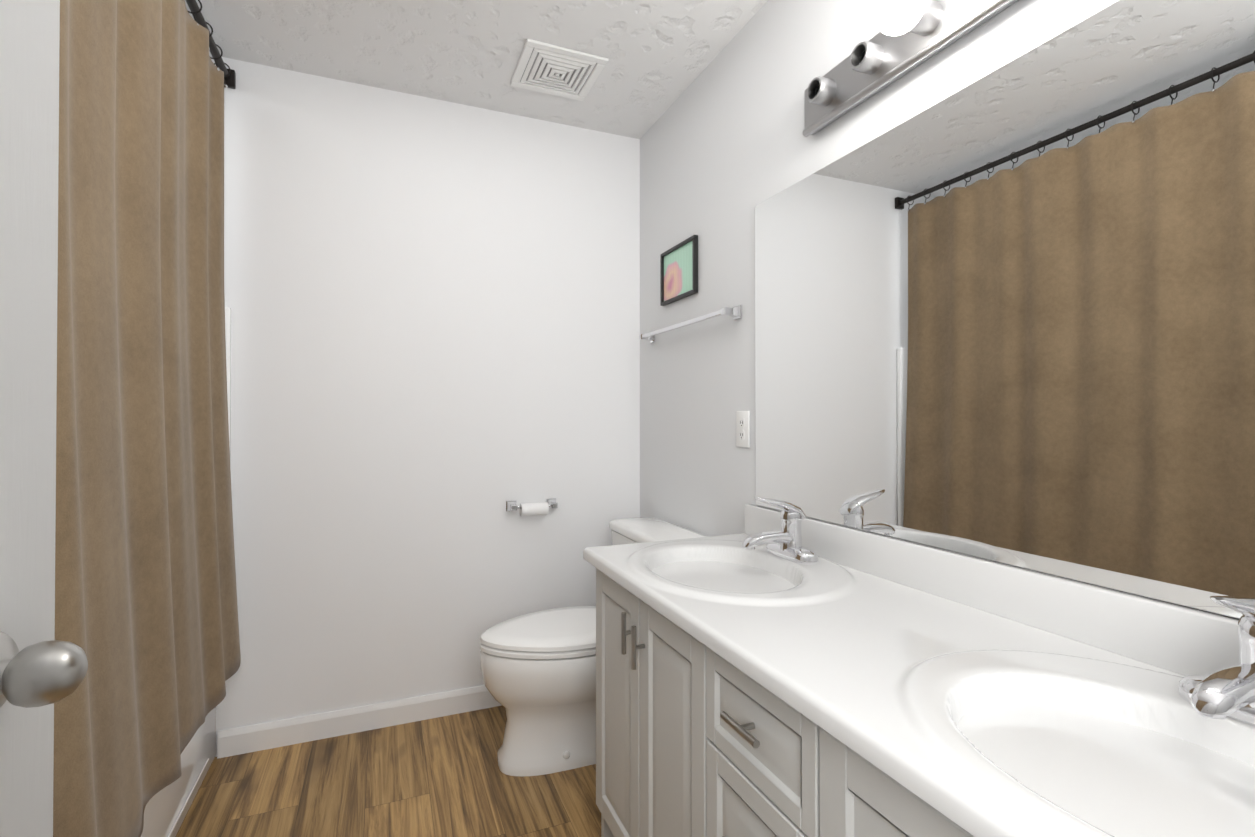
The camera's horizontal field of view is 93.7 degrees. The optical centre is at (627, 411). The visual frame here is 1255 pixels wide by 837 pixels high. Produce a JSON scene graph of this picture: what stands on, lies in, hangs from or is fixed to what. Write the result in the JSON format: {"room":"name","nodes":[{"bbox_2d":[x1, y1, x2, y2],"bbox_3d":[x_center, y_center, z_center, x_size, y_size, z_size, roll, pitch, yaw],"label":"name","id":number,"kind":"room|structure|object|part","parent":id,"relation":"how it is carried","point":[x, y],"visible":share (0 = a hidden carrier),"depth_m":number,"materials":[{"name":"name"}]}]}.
{"room":"bathroom","nodes":[
{"label":"bathroom","id":0,"kind":"room"},
{"bbox_2d":[176,705,600,836],"bbox_3d":[-0.544,1.238,1.019,2.560,0.100,2.760,0,-1,-23],"label":"floor","id":1,"kind":"structure","parent":0,"point":[444,776],"depth_m":1.85,"materials":[{"name":"brown wood"}]},
{"bbox_2d":[141,307,230,836],"bbox_3d":[-1.464,0.195,1.209,0.792,1.988,1.515,0,-1,-23],"label":"bathtub","id":2,"kind":"object","parent":1,"relation":"on","point":[167,808],"visible":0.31,"depth_m":1.74,"materials":[{"name":"white ceramic"}]},
{"bbox_2d":[480,517,707,775],"bbox_3d":[-0.141,0.816,2.110,0.763,0.762,0.488,0,-1,-23],"label":"toilet","id":3,"kind":"object","parent":1,"relation":"on","point":[538,669],"visible":0.48,"depth_m":1.95,"materials":[{"name":"white ceramic"}]},
{"bbox_2d":[583,497,1254,836],"bbox_3d":[0.427,0.698,1.032,0.554,0.980,1.551,0,-1,-23],"label":"bathroom vanity","id":4,"kind":"object","parent":1,"relation":"on","point":[790,670],"visible":1,"depth_m":0.89,"materials":[{"name":"white paint"}]},
{"bbox_2d":[743,497,817,564],"bbox_3d":[0.367,0.291,1.481,0.171,0.159,0.166,0,-1,-23],"label":"faucet","id":5,"kind":"object","parent":4,"relation":"on","point":[784,547],"depth_m":1.47,"materials":[{"name":"silver metal"}]},
{"bbox_2d":[1178,596,1254,725],"bbox_3d":[0.704,0.284,0.670,0.171,0.159,0.166,0,-1,-23],"label":"faucet","id":6,"kind":"object","parent":4,"relation":"on","point":[1225,696],"depth_m":0.66,"materials":[{"name":"silver metal"}]},
{"bbox_2d":[209,54,639,756],"bbox_3d":[-1.053,-0.022,2.259,2.560,2.440,0.100,0,-1,-23],"label":"wall","id":7,"kind":"structure","parent":0,"point":[435,332],"depth_m":2.29,"materials":[{"name":"white paint"}]},
{"bbox_2d":[53,0,240,836],"bbox_3d":[-1.097,-0.178,1.365,0.131,2.047,1.514,0,-1,-23],"label":"shower curtain","id":8,"kind":"object","parent":7,"relation":"attached to","point":[146,613],"visible":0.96,"depth_m":1.26,"materials":[{"name":"fabric"}]},
{"bbox_3d":[-1.114,-1.152,1.366,0.052,0.099,1.514,0,-1,-23],"label":"rod rail","id":9,"kind":"part","parent":8,"relation":"part of","materials":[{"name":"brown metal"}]},
{"bbox_2d":[217,685,501,758],"bbox_3d":[-0.680,1.154,2.340,1.596,0.090,0.013,0,-1,-23],"label":"baseboard","id":10,"kind":"structure","parent":7,"relation":"attached to","point":[267,735],"depth_m":2.19,"materials":[{"name":"white paint"}]},
{"bbox_2d":[506,498,557,515],"bbox_3d":[-0.389,0.398,2.434,0.212,0.058,0.076,0,-1,-23],"label":"toilet paper holder","id":11,"kind":"object","parent":7,"relation":"attached to","point":[531,509],"visible":1,"depth_m":2.41,"materials":[{"name":"white paper"}]},
{"bbox_2d":[185,0,767,138],"bbox_3d":[-0.544,-1.302,1.041,2.560,0.100,2.760,0,-1,-23],"label":"ceiling","id":12,"kind":"structure","parent":0,"point":[660,55],"depth_m":1.99,"materials":[{"name":"white paint"}]},
{"bbox_2d":[510,39,608,100],"bbox_3d":[-0.255,-1.234,2.145,0.290,0.016,0.290,0,-1,-23],"label":"ceiling vent","id":13,"kind":"object","parent":12,"relation":"in","point":[543,67],"visible":1,"depth_m":2.12,"materials":[{"name":"white plastic"}]},
{"bbox_2d":[640,0,1238,619],"bbox_3d":[0.612,-0.029,1.455,0.100,2.440,2.660,0,-1,-23],"label":"wall","id":14,"kind":"structure","parent":0,"point":[726,146],"depth_m":1.96,"materials":[{"name":"white paint"}]},
{"bbox_2d":[660,235,697,305],"bbox_3d":[0.198,-0.544,2.297,0.018,0.213,0.285,0,-1,-23],"label":"picture frame","id":15,"kind":"object","parent":14,"relation":"attached to","point":[679,271],"visible":0.98,"depth_m":2.29,"materials":[{"name":"black"}]},
{"bbox_2d":[664,241,692,300],"bbox_3d":[0.202,-0.544,2.299,0.006,0.187,0.259,0,-1,-23],"label":"art","id":16,"kind":"object","parent":15,"relation":"attached to","point":[678,260],"depth_m":2.29},
{"bbox_2d":[639,305,741,342],"bbox_3d":[0.208,-0.322,2.216,0.062,0.042,0.702,0,-1,-23],"label":"towel rail","id":17,"kind":"object","parent":14,"relation":"attached to","point":[735,312],"visible":1,"depth_m":2.06,"materials":[{"name":"silver metal"}]},
{"bbox_2d":[736,411,749,447],"bbox_3d":[0.370,0.056,1.891,0.008,0.116,0.072,0,-1,-23],"label":"electrical outlet","id":18,"kind":"object","parent":14,"relation":"attached to","point":[742,428],"visible":1,"depth_m":1.88,"materials":[{"name":"white plastic"}]},
{"bbox_2d":[803,0,1017,136],"bbox_3d":[0.608,-0.804,1.119,0.164,0.125,0.950,0,-1,-23],"label":"sconce","id":19,"kind":"object","parent":14,"relation":"attached to","point":[911,35],"visible":1,"depth_m":1.28,"materials":[{"name":"silver metal"}]},
{"bbox_3d":[0.557,-0.810,1.186,0.120,0.094,0.094,0,-1,-23],"label":"bulb","id":20,"kind":"part","parent":19,"relation":"part of","materials":[{"name":"white glass"}]},
{"bbox_2d":[755,0,1254,618],"bbox_3d":[0.685,-0.181,1.136,0.006,0.925,1.492,0,-1,-23],"label":"mirror","id":21,"kind":"object","parent":14,"relation":"attached to","point":[1003,314],"visible":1,"depth_m":1.02,"materials":[{"name":"clear glass"}]},
{"bbox_3d":[-0.081,-0.043,-0.218,2.460,2.440,0.100,0,-1,-23],"label":"wall","id":22,"kind":"structure","parent":0,"visible":0},
{"bbox_2d":[0,0,87,836],"bbox_3d":[-0.437,0.153,0.131,0.167,2.030,0.792,0,-1,-13],"label":"door","id":23,"kind":"structure","parent":22,"relation":"in","point":[42,670],"depth_m":0.49,"materials":[{"name":"white paint"}]}
]}

